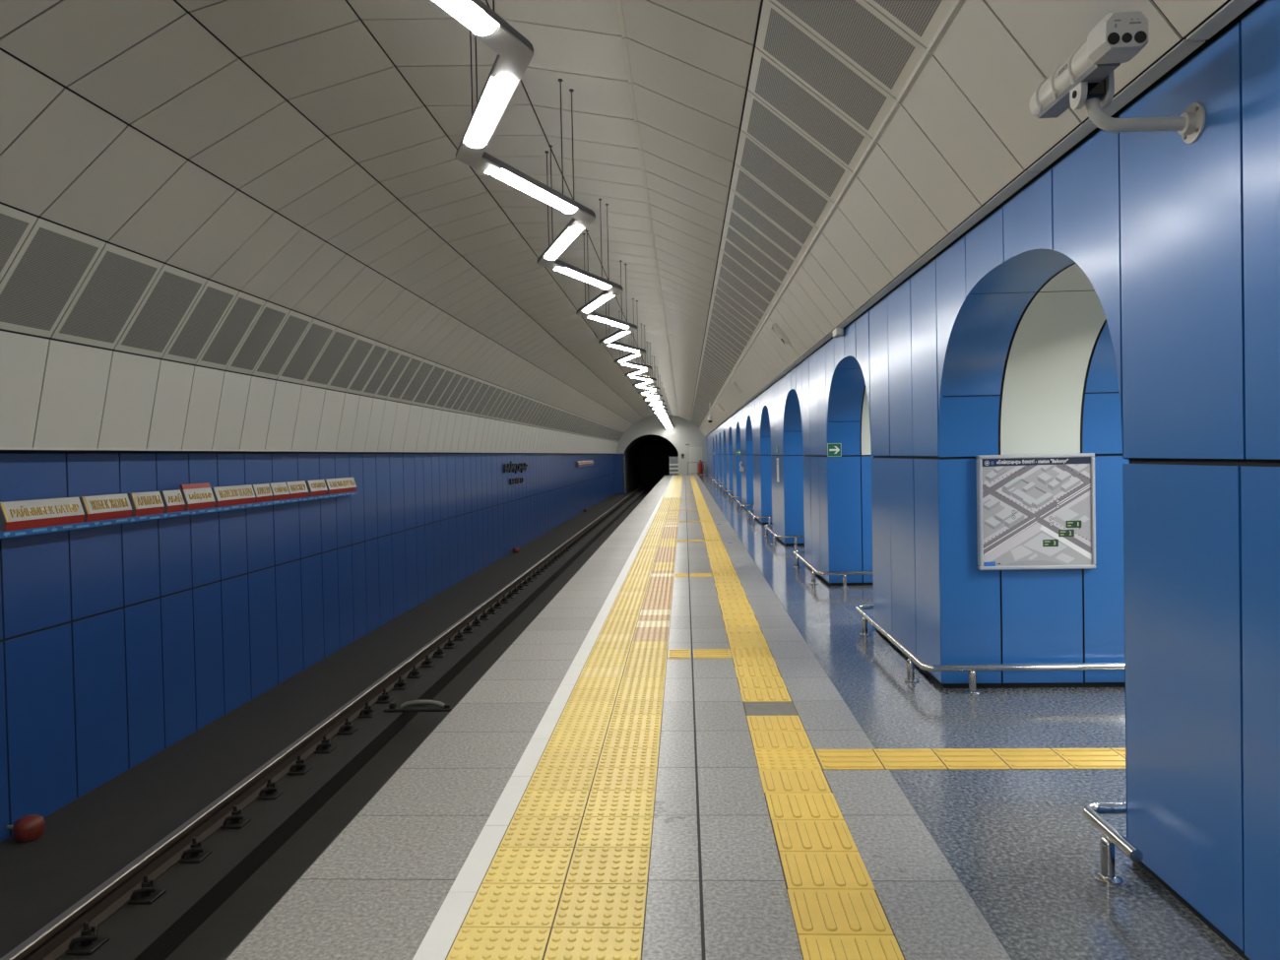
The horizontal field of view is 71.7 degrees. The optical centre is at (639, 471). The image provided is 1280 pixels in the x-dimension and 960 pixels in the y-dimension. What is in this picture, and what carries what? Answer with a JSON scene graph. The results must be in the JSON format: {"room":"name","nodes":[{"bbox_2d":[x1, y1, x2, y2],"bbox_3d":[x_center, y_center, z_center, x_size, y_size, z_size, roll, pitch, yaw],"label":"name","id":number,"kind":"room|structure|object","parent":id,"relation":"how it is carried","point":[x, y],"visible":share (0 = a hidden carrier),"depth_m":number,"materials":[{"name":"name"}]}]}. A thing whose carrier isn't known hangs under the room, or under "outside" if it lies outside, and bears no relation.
{"room":"metro station","nodes":[
{"label":"metro station","id":0,"kind":"room"},
{"bbox_2d":[0,451,614,841],"bbox_3d":[-3.952,0.859,26.253,0.006,3.200,80.000,-1,1,3],"label":"wall","id":1,"kind":"structure","parent":0,"point":[119,643],"depth_m":9.60,"materials":[{"name":"blue"}]},
{"bbox_2d":[0,497,84,531],"bbox_3d":[-4.819,0.331,7.093,0.172,0.219,0.870,-1,1,3],"label":"station sign","id":2,"kind":"object","parent":1,"relation":"attached to","point":[46,512],"visible":1,"depth_m":7.03,"materials":[{"name":"grey"}]},
{"bbox_2d":[72,493,132,521],"bbox_3d":[-4.781,0.315,7.872,0.172,0.219,0.610,-1,1,3],"label":"station sign","id":3,"kind":"object","parent":1,"relation":"attached to","point":[100,507],"visible":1,"depth_m":7.83,"materials":[{"name":"grey"}]},
{"bbox_2d":[127,491,164,516],"bbox_3d":[-4.751,0.303,8.456,0.172,0.219,0.440,-1,1,3],"label":"station sign","id":4,"kind":"object","parent":1,"relation":"attached to","point":[143,503],"visible":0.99,"depth_m":8.40,"materials":[{"name":"grey"}]},
{"bbox_2d":[156,489,185,512],"bbox_3d":[-4.730,0.294,8.885,0.171,0.219,0.300,-1,1,3],"label":"station sign","id":5,"kind":"object","parent":1,"relation":"attached to","point":[172,500],"visible":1,"depth_m":8.84,"materials":[{"name":"grey"}]},
{"bbox_2d":[0,491,357,538],"bbox_3d":[-4.668,0.403,10.161,0.178,0.049,7.310,-1,1,3],"label":"shelf","id":6,"kind":"object","parent":1,"relation":"attached to","point":[34,531],"visible":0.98,"depth_m":8.41,"materials":[{"name":"blue"}]},
{"bbox_2d":[171,482,215,511],"bbox_3d":[-4.707,0.258,9.359,0.171,0.271,0.530,-1,1,3],"label":"station sign","id":7,"kind":"object","parent":1,"relation":"attached to","point":[195,496],"visible":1,"depth_m":9.31,"materials":[{"name":"grey"}]},
{"bbox_2d":[210,484,255,507],"bbox_3d":[-4.670,0.270,10.103,0.171,0.219,0.840,-1,1,3],"label":"station sign","id":8,"kind":"object","parent":1,"relation":"attached to","point":[228,495],"visible":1,"depth_m":10.04,"materials":[{"name":"grey"}]},
{"bbox_2d":[251,483,272,503],"bbox_3d":[-4.636,0.256,10.767,0.171,0.219,0.410,-1,1,3],"label":"station sign","id":9,"kind":"object","parent":1,"relation":"attached to","point":[263,492],"visible":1,"depth_m":10.74,"materials":[{"name":"grey"}]},
{"bbox_2d":[268,482,289,501],"bbox_3d":[-4.614,0.247,11.222,0.171,0.219,0.420,-1,1,3],"label":"station sign","id":10,"kind":"object","parent":1,"relation":"attached to","point":[280,490],"visible":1,"depth_m":11.19,"materials":[{"name":"grey"}]},
{"bbox_2d":[283,480,308,499],"bbox_3d":[-4.588,0.237,11.731,0.171,0.219,0.540,-1,1,3],"label":"station sign","id":11,"kind":"object","parent":1,"relation":"attached to","point":[297,489],"visible":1,"depth_m":11.69,"materials":[{"name":"grey"}]},
{"bbox_2d":[299,479,327,496],"bbox_3d":[-4.556,0.224,12.375,0.171,0.219,0.550,-1,1,3],"label":"station sign","id":12,"kind":"object","parent":1,"relation":"attached to","point":[315,487],"visible":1,"depth_m":12.31,"materials":[{"name":"grey"}]},
{"bbox_2d":[323,477,356,494],"bbox_3d":[-4.512,0.206,13.244,0.171,0.219,1.050,-1,1,3],"label":"station sign","id":13,"kind":"object","parent":1,"relation":"attached to","point":[342,484],"visible":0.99,"depth_m":13.16,"materials":[{"name":"grey"}]},
{"bbox_2d":[503,461,527,484],"bbox_3d":[-3.855,0.020,27.633,0.070,0.700,3.740,-1,1,3],"label":"lettering","id":14,"kind":"object","parent":1,"relation":"attached to","point":[511,468],"visible":1,"depth_m":27.40,"materials":[{"name":"brown metal"}]},
{"bbox_2d":[0,482,655,959],"bbox_3d":[-1.336,2.242,39.169,4.500,0.210,106.000,-1,1,3],"label":"track bed","id":15,"kind":"object","parent":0,"point":[207,908],"visible":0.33,"depth_m":7.89,"materials":[{"name":"black concrete"}]},
{"bbox_2d":[6,814,45,841],"bbox_3d":[-4.741,2.743,6.832,0.275,0.172,0.205,-1,1,3],"label":"marker lamp","id":16,"kind":"object","parent":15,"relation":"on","point":[31,827],"visible":1,"depth_m":6.77,"materials":[{"name":"red paint"}]},
{"bbox_2d":[64,921,109,955],"bbox_3d":[-3.288,2.753,5.271,0.160,0.151,0.170,-1,1,3],"label":"fastener","id":17,"kind":"object","parent":15,"relation":"on","point":[87,943],"visible":1,"depth_m":5.25,"materials":[{"name":"black metal"}]},
{"bbox_2d":[128,875,165,904],"bbox_3d":[-3.259,2.742,5.853,0.160,0.151,0.170,-1,1,3],"label":"fastener","id":18,"kind":"object","parent":15,"relation":"on","point":[147,894],"visible":1,"depth_m":5.83,"materials":[{"name":"black metal"}]},
{"bbox_2d":[178,836,211,863],"bbox_3d":[-3.229,2.730,6.435,0.160,0.151,0.170,-1,1,3],"label":"fastener","id":19,"kind":"object","parent":15,"relation":"on","point":[195,855],"visible":1,"depth_m":6.40,"materials":[{"name":"black metal"}]},
{"bbox_2d":[220,805,251,829],"bbox_3d":[-3.200,2.718,7.017,0.160,0.151,0.170,-1,1,3],"label":"fastener","id":20,"kind":"object","parent":15,"relation":"on","point":[235,821],"visible":1,"depth_m":6.99,"materials":[{"name":"black metal"}]},
{"bbox_2d":[256,778,283,799],"bbox_3d":[-3.171,2.706,7.599,0.160,0.151,0.170,-1,1,3],"label":"fastener","id":21,"kind":"object","parent":15,"relation":"on","point":[269,793],"visible":1,"depth_m":7.57,"materials":[{"name":"black metal"}]},
{"bbox_2d":[287,755,312,774],"bbox_3d":[-3.142,2.694,8.181,0.160,0.151,0.170,-1,1,3],"label":"fastener","id":22,"kind":"object","parent":15,"relation":"on","point":[298,768],"visible":1,"depth_m":8.15,"materials":[{"name":"black metal"}]},
{"bbox_2d":[0,481,647,959],"bbox_3d":[-1.797,2.074,38.237,0.132,0.180,103.900,-1,1,3],"label":"rail","id":23,"kind":"object","parent":15,"relation":"on","point":[51,941],"visible":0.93,"depth_m":6.92,"materials":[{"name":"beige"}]},
{"bbox_2d":[314,735,336,753],"bbox_3d":[-3.113,2.683,8.763,0.160,0.151,0.170,-1,1,3],"label":"fastener","id":24,"kind":"object","parent":15,"relation":"on","point":[325,746],"visible":1,"depth_m":8.73,"materials":[{"name":"black metal"}]},
{"bbox_2d":[337,717,358,734],"bbox_3d":[-3.084,2.671,9.346,0.160,0.151,0.170,-1,1,3],"label":"fastener","id":25,"kind":"object","parent":15,"relation":"on","point":[348,728],"visible":1,"depth_m":9.32,"materials":[{"name":"black metal"}]},
{"bbox_2d":[357,702,377,717],"bbox_3d":[-3.055,2.659,9.928,0.160,0.151,0.170,-1,1,3],"label":"fastener","id":26,"kind":"object","parent":15,"relation":"on","point":[367,712],"visible":1,"depth_m":9.90,"materials":[{"name":"black metal"}]},
{"bbox_2d":[376,688,393,703],"bbox_3d":[-3.026,2.647,10.510,0.160,0.151,0.170,-1,1,3],"label":"fastener","id":27,"kind":"object","parent":15,"relation":"on","point":[385,697],"visible":1,"depth_m":10.48,"materials":[{"name":"black metal"}]},
{"bbox_2d":[392,676,408,690],"bbox_3d":[-2.997,2.635,11.092,0.160,0.151,0.170,-1,1,3],"label":"fastener","id":28,"kind":"object","parent":15,"relation":"on","point":[400,685],"visible":1,"depth_m":11.06,"materials":[{"name":"black metal"}]},
{"bbox_2d":[406,665,422,678],"bbox_3d":[-2.967,2.624,11.674,0.160,0.151,0.170,-1,1,3],"label":"fastener","id":29,"kind":"object","parent":15,"relation":"on","point":[415,673],"visible":1,"depth_m":11.63,"materials":[{"name":"black metal"}]},
{"bbox_2d":[383,700,453,711],"bbox_3d":[-2.493,2.659,10.093,0.840,0.122,0.120,-1,1,3],"label":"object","id":30,"kind":"object","parent":15,"relation":"on","point":[442,707],"visible":0.93,"depth_m":10.06,"materials":[{"name":"black metal"}]},
{"bbox_2d":[420,654,435,667],"bbox_3d":[-2.938,2.612,12.256,0.160,0.151,0.170,-1,1,3],"label":"fastener","id":31,"kind":"object","parent":15,"relation":"on","point":[427,660],"visible":1,"depth_m":12.22,"materials":[{"name":"black metal"}]},
{"bbox_2d":[432,645,446,657],"bbox_3d":[-2.909,2.600,12.838,0.160,0.151,0.170,-1,1,3],"label":"fastener","id":32,"kind":"object","parent":15,"relation":"on","point":[439,653],"visible":1,"depth_m":12.81,"materials":[{"name":"black metal"}]},
{"bbox_2d":[443,638,456,648],"bbox_3d":[-2.880,2.588,13.421,0.160,0.151,0.170,-1,1,3],"label":"fastener","id":33,"kind":"object","parent":15,"relation":"on","point":[449,645],"visible":1,"depth_m":13.39,"materials":[{"name":"black metal"}]},
{"bbox_2d":[453,630,465,640],"bbox_3d":[-2.851,2.576,14.003,0.160,0.151,0.170,-1,1,3],"label":"fastener","id":34,"kind":"object","parent":15,"relation":"on","point":[459,637],"visible":1,"depth_m":13.98,"materials":[{"name":"black metal"}]},
{"bbox_2d":[462,623,474,633],"bbox_3d":[-2.822,2.565,14.585,0.160,0.151,0.170,-1,1,3],"label":"fastener","id":35,"kind":"object","parent":15,"relation":"on","point":[468,629],"visible":1,"depth_m":14.54,"materials":[{"name":"black metal"}]},
{"bbox_2d":[471,616,482,626],"bbox_3d":[-2.793,2.553,15.167,0.160,0.151,0.170,-1,1,3],"label":"fastener","id":36,"kind":"object","parent":15,"relation":"on","point":[477,622],"visible":0.99,"depth_m":15.12,"materials":[{"name":"black metal"}]},
{"bbox_2d":[479,610,490,620],"bbox_3d":[-2.764,2.541,15.749,0.160,0.151,0.170,-1,1,3],"label":"fastener","id":37,"kind":"object","parent":15,"relation":"on","point":[483,615],"visible":0.98,"depth_m":15.71,"materials":[{"name":"black metal"}]},
{"bbox_2d":[486,604,497,614],"bbox_3d":[-2.735,2.529,16.331,0.160,0.151,0.170,-1,1,3],"label":"fastener","id":38,"kind":"object","parent":15,"relation":"on","point":[490,610],"visible":1,"depth_m":16.29,"materials":[{"name":"black metal"}]},
{"bbox_2d":[494,599,503,608],"bbox_3d":[-2.705,2.518,16.913,0.160,0.151,0.170,-1,1,3],"label":"fastener","id":39,"kind":"object","parent":15,"relation":"on","point":[497,605],"visible":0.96,"depth_m":16.87,"materials":[{"name":"black metal"}]},
{"bbox_2d":[500,594,509,603],"bbox_3d":[-2.676,2.506,17.496,0.160,0.151,0.170,-1,1,3],"label":"fastener","id":40,"kind":"object","parent":15,"relation":"on","point":[503,600],"visible":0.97,"depth_m":17.45,"materials":[{"name":"black metal"}]},
{"bbox_2d":[506,590,514,598],"bbox_3d":[-2.647,2.494,18.078,0.160,0.151,0.170,-1,1,3],"label":"fastener","id":41,"kind":"object","parent":15,"relation":"on","point":[510,595],"visible":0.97,"depth_m":18.03,"materials":[{"name":"black metal"}]},
{"bbox_2d":[0,0,1257,453],"bbox_3d":[-0.572,-2.039,26.025,7.080,2.861,80.000,-1,1,3],"label":"ceiling","id":42,"kind":"structure","parent":0,"point":[226,225],"depth_m":7.14,"materials":[{"name":"grey"}]},
{"bbox_2d":[431,0,533,56],"bbox_3d":[-0.922,-2.427,3.418,0.150,0.999,1.749,-1,1,23],"label":"pendant lamp","id":43,"kind":"object","parent":42,"relation":"hanging from","point":[483,23],"visible":1,"depth_m":3.93,"materials":[{"name":"grey"}]},
{"bbox_2d":[433,0,496,34],"bbox_3d":[-0.913,-1.951,3.426,0.114,0.026,1.145,-1,1,23],"label":"diffuser","id":44,"kind":"object","parent":43,"relation":"attached to","point":[467,12],"depth_m":3.81,"materials":[{"name":"white"}]},
{"bbox_2d":[455,30,533,159],"bbox_3d":[-0.849,-2.488,4.914,0.150,1.062,1.583,-2,1,-19],"label":"pendant lamp","id":45,"kind":"object","parent":42,"relation":"hanging from","point":[506,72],"visible":0.96,"depth_m":4.80,"materials":[{"name":"grey"}]},
{"bbox_2d":[465,76,515,146],"bbox_3d":[-0.838,-1.982,4.924,0.114,0.026,0.977,-2,1,-19],"label":"diffuser","id":46,"kind":"object","parent":45,"relation":"attached to","point":[497,92],"depth_m":4.85,"materials":[{"name":"white"}]},
{"bbox_2d":[457,78,595,219],"bbox_3d":[-0.775,-2.487,6.382,0.150,1.000,1.694,-1,1,24],"label":"pendant lamp","id":47,"kind":"object","parent":42,"relation":"hanging from","point":[489,164],"visible":0.98,"depth_m":6.34,"materials":[{"name":"grey"}]},
{"bbox_2d":[485,169,575,212],"bbox_3d":[-0.764,-2.011,6.392,0.114,0.026,1.088,-1,1,24],"label":"diffuser","id":48,"kind":"object","parent":47,"relation":"attached to","point":[521,182],"depth_m":6.32,"materials":[{"name":"white"}]},
{"bbox_2d":[537,144,595,263],"bbox_3d":[-0.697,-2.550,7.939,0.150,1.062,1.748,-2,1,-17],"label":"pendant lamp","id":49,"kind":"object","parent":42,"relation":"hanging from","point":[574,227],"visible":0.95,"depth_m":7.95,"materials":[{"name":"grey"}]},
{"bbox_2d":[544,227,583,258],"bbox_3d":[-0.687,-2.043,7.949,0.114,0.026,1.145,-2,1,-17],"label":"diffuser","id":50,"kind":"object","parent":49,"relation":"attached to","point":[566,237],"depth_m":7.89,"materials":[{"name":"white"}]},
{"bbox_2d":[538,198,623,291],"bbox_3d":[-0.617,-2.551,9.528,0.150,0.999,1.747,-1,1,23],"label":"pendant lamp","id":51,"kind":"object","parent":42,"relation":"hanging from","point":[558,266],"visible":0.98,"depth_m":9.54,"materials":[{"name":"grey"}]},
{"bbox_2d":[554,267,610,288],"bbox_3d":[-0.607,-2.075,9.537,0.114,0.026,1.145,-1,1,23],"label":"diffuser","id":52,"kind":"object","parent":51,"relation":"attached to","point":[573,272],"depth_m":9.48,"materials":[{"name":"white"}]},
{"bbox_2d":[582,230,588,271],"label":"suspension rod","id":53,"kind":"object","parent":42,"relation":"hanging from","point":[586,230],"depth_m":11.71,"materials":[{"name":"grey"}]},
{"bbox_2d":[576,281,622,314],"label":"pendant lamp","id":54,"kind":"object","parent":42,"relation":"hanging from","point":[590,306],"depth_m":11.09,"materials":[{"name":"grey"}]},
{"bbox_2d":[582,295,614,312],"bbox_3d":[-0.528,-2.107,11.125,0.114,0.026,1.145,-2,1,-17],"label":"diffuser","id":55,"kind":"object","parent":54,"relation":"attached to","point":[590,306],"depth_m":11.08,"materials":[{"name":"white"}]},
{"bbox_2d":[576,304,637,329],"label":"pendant lamp","id":56,"kind":"object","parent":42,"relation":"hanging from","point":[607,319],"depth_m":12.70,"materials":[{"name":"grey"}]},
{"bbox_2d":[587,316,628,328],"bbox_3d":[-0.449,-2.139,12.713,0.114,0.026,1.145,-1,1,23],"label":"diffuser","id":57,"kind":"object","parent":56,"relation":"attached to","point":[611,321],"depth_m":12.67,"materials":[{"name":"white"}]},
{"bbox_2d":[598,278,636,343],"bbox_3d":[-0.380,-2.678,14.290,0.150,1.062,1.747,-2,1,-17],"label":"pendant lamp","id":58,"kind":"object","parent":42,"relation":"hanging from","point":[608,339],"visible":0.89,"depth_m":14.35,"materials":[{"name":"grey"}]},
{"bbox_2d":[604,331,630,342],"bbox_3d":[-0.369,-2.172,14.300,0.114,0.026,1.145,-2,1,-17],"label":"diffuser","id":59,"kind":"object","parent":58,"relation":"attached to","point":[616,335],"depth_m":14.27,"materials":[{"name":"white"}]},
{"bbox_2d":[619,260,627,286],"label":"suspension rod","id":60,"kind":"object","parent":42,"relation":"hanging from","point":[619,261],"depth_m":13.20,"materials":[{"name":"grey"}]},
{"bbox_2d":[600,298,645,353],"bbox_3d":[-0.300,-2.679,15.879,0.150,0.999,1.747,-1,1,23],"label":"pendant lamp","id":61,"kind":"object","parent":42,"relation":"hanging from","point":[635,350],"visible":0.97,"depth_m":15.98,"materials":[{"name":"grey"}]},
{"bbox_2d":[608,344,639,352],"bbox_3d":[-0.290,-2.204,15.888,0.114,0.026,1.145,-1,1,23],"label":"diffuser","id":62,"kind":"object","parent":61,"relation":"attached to","point":[622,347],"depth_m":15.87,"materials":[{"name":"white"}]},
{"bbox_2d":[613,311,643,363],"bbox_3d":[-0.221,-2.743,17.466,0.150,1.062,1.747,-2,1,-17],"label":"pendant lamp","id":63,"kind":"object","parent":42,"relation":"hanging from","point":[630,355],"visible":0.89,"depth_m":17.52,"materials":[{"name":"grey"}]},
{"bbox_2d":[618,354,639,362],"bbox_3d":[-0.210,-2.236,17.476,0.114,0.026,1.145,-2,1,-17],"label":"diffuser","id":64,"kind":"object","parent":63,"relation":"attached to","point":[623,358],"depth_m":17.47,"materials":[{"name":"white"}]},
{"bbox_2d":[616,323,652,369],"bbox_3d":[-0.141,-2.744,19.054,0.150,0.999,1.747,-1,1,23],"label":"pendant lamp","id":65,"kind":"object","parent":42,"relation":"hanging from","point":[628,363],"visible":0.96,"depth_m":19.14,"materials":[{"name":"grey"}]},
{"bbox_2d":[622,363,645,369],"bbox_3d":[-0.131,-2.268,19.063,0.114,0.026,1.145,-1,1,23],"label":"diffuser","id":66,"kind":"object","parent":65,"relation":"attached to","point":[643,366],"depth_m":19.07,"materials":[{"name":"white"}]},
{"bbox_2d":[624,351,650,376],"bbox_3d":[-0.062,-2.807,20.641,0.150,1.062,1.747,-2,1,-17],"label":"pendant lamp","id":67,"kind":"object","parent":42,"relation":"hanging from","point":[637,371],"visible":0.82,"depth_m":20.71,"materials":[{"name":"grey"}]},
{"bbox_2d":[629,370,646,376],"bbox_3d":[-0.052,-2.300,20.651,0.114,0.026,1.145,-2,1,-17],"label":"diffuser","id":68,"kind":"object","parent":67,"relation":"attached to","point":[634,372],"depth_m":20.65,"materials":[{"name":"white"}]},
{"bbox_2d":[625,341,656,381],"bbox_3d":[0.018,-2.808,22.230,0.150,0.999,1.747,-1,1,23],"label":"pendant lamp","id":69,"kind":"object","parent":42,"relation":"hanging from","point":[636,376],"visible":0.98,"depth_m":22.36,"materials":[{"name":"grey"}]},
{"bbox_2d":[631,377,650,381],"bbox_3d":[0.028,-2.332,22.239,0.114,0.026,1.145,-1,1,23],"label":"diffuser","id":70,"kind":"object","parent":69,"relation":"attached to","point":[642,378],"depth_m":22.31,"materials":[{"name":"white"}]},
{"bbox_2d":[632,359,654,386],"bbox_3d":[0.097,-2.871,23.817,0.150,1.062,1.747,-2,1,-17],"label":"pendant lamp","id":71,"kind":"object","parent":42,"relation":"hanging from","point":[640,383],"visible":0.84,"depth_m":23.91,"materials":[{"name":"grey"}]},
{"bbox_2d":[633,355,659,389],"bbox_3d":[0.177,-2.872,25.405,0.150,0.999,1.747,-1,1,23],"label":"pendant lamp","id":72,"kind":"object","parent":42,"relation":"hanging from","point":[641,386],"visible":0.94,"depth_m":25.61,"materials":[{"name":"grey"}]},
{"bbox_2d":[638,359,657,393],"bbox_3d":[0.255,-2.941,26.992,0.150,1.051,1.747,-2,1,-17],"label":"pendant lamp","id":73,"kind":"object","parent":42,"relation":"hanging from","point":[648,390],"visible":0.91,"depth_m":27.16,"materials":[{"name":"grey"}]},
{"bbox_2d":[640,366,662,396],"bbox_3d":[0.335,-2.942,28.580,0.150,0.988,1.747,-1,1,23],"label":"pendant lamp","id":74,"kind":"object","parent":42,"relation":"hanging from","point":[646,394],"visible":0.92,"depth_m":28.67,"materials":[{"name":"grey"}]},
{"bbox_2d":[642,376,664,402],"bbox_3d":[0.494,-3.006,31.756,0.150,0.988,1.747,-1,1,23],"label":"pendant lamp","id":75,"kind":"object","parent":42,"relation":"hanging from","point":[652,400],"visible":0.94,"depth_m":31.89,"materials":[{"name":"grey"}]},
{"bbox_2d":[707,402,712,422],"bbox_3d":[2.639,-2.224,33.372,0.200,0.754,0.200,-1,1,3],"label":"dome camera","id":76,"kind":"object","parent":42,"relation":"hanging from","point":[710,417],"visible":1,"depth_m":33.32,"materials":[{"name":"white plastic"}]},
{"bbox_2d":[732,382,742,392],"bbox_3d":[2.340,-2.026,21.273,0.224,0.272,0.220,-1,1,3],"label":"ceiling fitting","id":77,"kind":"object","parent":42,"relation":"hanging from","point":[735,384],"visible":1,"depth_m":21.16,"materials":[{"name":"grey"}]},
{"bbox_2d":[770,322,789,345],"bbox_3d":[1.867,-1.835,11.817,0.224,0.272,0.220,-1,1,3],"label":"ceiling fitting","id":78,"kind":"object","parent":42,"relation":"hanging from","point":[775,328],"visible":1,"depth_m":11.71,"materials":[{"name":"grey"}]},
{"bbox_2d":[613,414,706,493],"bbox_3d":[5.614,-1.741,78.298,14.600,6.200,25.000,-1,1,3],"label":"wall","id":79,"kind":"structure","parent":0,"point":[647,446],"depth_m":66.18,"materials":[{"name":"paint"}]},
{"bbox_2d":[623,454,625,493],"bbox_3d":[-1.152,0.166,66.087,0.120,2.900,0.140,-1,1,3],"label":"post","id":80,"kind":"object","parent":79,"relation":"attached to","point":[623,455],"visible":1,"depth_m":66.03,"materials":[{"name":"grey"}]},
{"bbox_2d":[689,447,702,474],"bbox_3d":[4.153,-0.801,65.826,0.920,2.060,0.092,-1,1,3],"label":"door","id":81,"kind":"structure","parent":79,"relation":"in","point":[695,453],"depth_m":65.84,"materials":[{"name":"white"}]},
{"bbox_2d":[224,474,1244,959],"bbox_3d":[5.094,1.728,25.818,10.495,1.500,80.000,-1,1,3],"label":"floor","id":82,"kind":"structure","parent":0,"point":[960,864],"depth_m":3.97,"materials":[{"name":"stone"}]},
{"bbox_2d":[412,475,673,959],"bbox_3d":[0.494,1.075,26.035,0.102,0.012,80.000,-1,1,3],"label":"platform edge line","id":83,"kind":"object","parent":82,"relation":"on","point":[436,943],"depth_m":3.94,"materials":[{"name":"paint"}]},
{"bbox_2d":[445,475,682,959],"bbox_3d":[1.229,0.909,33.456,0.622,0.014,63.900,-1,1,3],"label":"tactile strip","id":84,"kind":"object","parent":82,"relation":"on","point":[567,877],"visible":1,"depth_m":3.94,"materials":[{"name":"yellow tile"}]},
{"bbox_2d":[669,455,678,475],"bbox_3d":[2.521,-0.448,65.893,0.680,1.420,0.075,-1,1,3],"label":"barrier","id":85,"kind":"object","parent":82,"relation":"on","point":[673,461],"visible":1,"depth_m":65.87,"materials":[{"name":"silver metal"}]},
{"bbox_2d":[674,573,712,576],"bbox_3d":[0.694,1.342,11.522,0.492,0.014,0.297,-1,1,3],"label":"tactile strip","id":86,"kind":"object","parent":82,"relation":"on","point":[691,574],"depth_m":11.48,"materials":[{"name":"yellow"}]},
{"bbox_2d":[667,648,731,658],"bbox_3d":[0.468,1.434,6.989,0.491,0.014,0.297,-1,1,3],"label":"tactile strip","id":87,"kind":"object","parent":82,"relation":"on","point":[697,653],"depth_m":6.95,"materials":[{"name":"yellow"}]},
{"bbox_2d":[698,459,703,474],"bbox_3d":[4.462,-0.321,65.119,0.430,1.110,0.332,-1,1,3],"label":"fire extinguisher","id":88,"kind":"object","parent":82,"relation":"on","point":[700,465],"visible":1,"depth_m":64.98,"materials":[{"name":"red paint"}]},
{"bbox_2d":[736,500,754,511],"bbox_3d":[3.556,0.933,24.953,1.628,0.188,2.388,-1,1,3],"label":"guard rail","id":89,"kind":"object","parent":82,"relation":"on","point":[737,501],"visible":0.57,"depth_m":23.87,"materials":[{"name":"metal"}]},
{"bbox_2d":[747,510,771,524],"bbox_3d":[3.329,1.025,20.419,1.628,0.188,2.388,-1,1,3],"label":"guard rail","id":90,"kind":"object","parent":82,"relation":"on","point":[748,511],"visible":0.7,"depth_m":19.57,"materials":[{"name":"metal"}]},
{"bbox_2d":[764,524,804,546],"bbox_3d":[3.102,1.117,15.886,1.628,0.188,2.388,-1,1,3],"label":"guard rail","id":91,"kind":"object","parent":82,"relation":"on","point":[767,529],"visible":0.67,"depth_m":15.05,"materials":[{"name":"metal"}]},
{"bbox_2d":[689,475,905,959],"bbox_3d":[2.138,0.914,32.209,0.317,0.014,61.500,-1,1,3],"label":"tactile strip","id":92,"kind":"object","parent":82,"relation":"on","point":[838,913],"visible":1,"depth_m":3.88,"materials":[{"name":"yellow"}]},
{"bbox_2d":[793,550,872,587],"bbox_3d":[2.876,1.209,11.352,1.628,0.188,2.388,-1,1,3],"label":"guard rail","id":93,"kind":"object","parent":82,"relation":"on","point":[797,552],"visible":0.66,"depth_m":10.24,"materials":[{"name":"metal"}]},
{"bbox_2d":[814,748,1125,769],"bbox_3d":[2.755,1.435,4.449,3.684,0.014,0.306,-1,1,3],"label":"tactile strip","id":94,"kind":"object","parent":82,"relation":"on","point":[903,758],"visible":0.69,"depth_m":4.48,"materials":[{"name":"yellow"}]},
{"bbox_2d":[855,604,1124,696],"bbox_3d":[2.649,1.300,6.819,1.628,0.188,2.388,-1,1,3],"label":"guard rail","id":95,"kind":"object","parent":82,"relation":"on","point":[913,659],"visible":0.67,"depth_m":5.69,"materials":[{"name":"metal"}]},
{"bbox_2d":[1082,802,1143,885],"bbox_3d":[2.455,1.370,3.400,1.645,0.188,0.413,-1,1,-11],"label":"guard rail","id":96,"kind":"object","parent":82,"relation":"on","point":[1107,874],"visible":0.59,"depth_m":3.21,"materials":[{"name":"metal"}]},
{"bbox_2d":[705,0,1279,959],"bbox_3d":[3.607,-0.467,25.848,1.307,2.950,80.000,-1,1,3],"label":"wall","id":97,"kind":"structure","parent":0,"point":[1120,305],"depth_m":3.34,"materials":[{"name":"blue metal"}]},
{"bbox_2d":[776,457,778,481],"bbox_3d":[2.451,-0.034,15.750,0.010,0.420,0.300,-1,1,3],"label":"notice","id":98,"kind":"object","parent":97,"relation":"attached to","point":[777,458],"visible":1,"depth_m":15.72,"materials":[{"name":"white paper"}]},
{"bbox_2d":[827,443,841,456],"bbox_3d":[2.263,-0.256,10.318,0.166,0.160,0.015,-1,1,3],"label":"exit sign","id":99,"kind":"object","parent":97,"relation":"attached to","point":[833,449],"visible":1,"depth_m":10.31,"materials":[{"name":"teal"}]},
{"bbox_2d":[832,327,843,337],"bbox_3d":[2.041,-1.436,9.132,0.077,0.075,0.220,-1,1,3],"label":"junction box","id":100,"kind":"object","parent":97,"relation":"attached to","point":[838,332],"visible":1,"depth_m":9.03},
{"bbox_2d":[975,452,1095,570],"bbox_3d":[2.566,0.258,5.744,0.736,0.744,0.056,-1,1,3],"label":"framed map","id":101,"kind":"object","parent":97,"relation":"attached to","point":[1035,511],"visible":1,"depth_m":5.73,"materials":[{"name":"paper"}]},
{"bbox_2d":[1028,10,1205,143],"bbox_3d":[1.580,-1.221,2.889,0.431,0.327,0.661,-1,1,3],"label":"camera","id":102,"kind":"object","parent":97,"relation":"attached to","point":[1087,77],"visible":1,"depth_m":2.83,"materials":[{"name":"beige paint"}]},
{"bbox_2d":[1114,18,1141,27],"bbox_3d":[1.418,-1.304,2.575,0.076,0.022,0.001,-1,1,4],"label":"print","id":103,"kind":"object","parent":102,"relation":"attached to","point":[1119,23],"depth_m":2.58,"materials":[{"name":"grey"}]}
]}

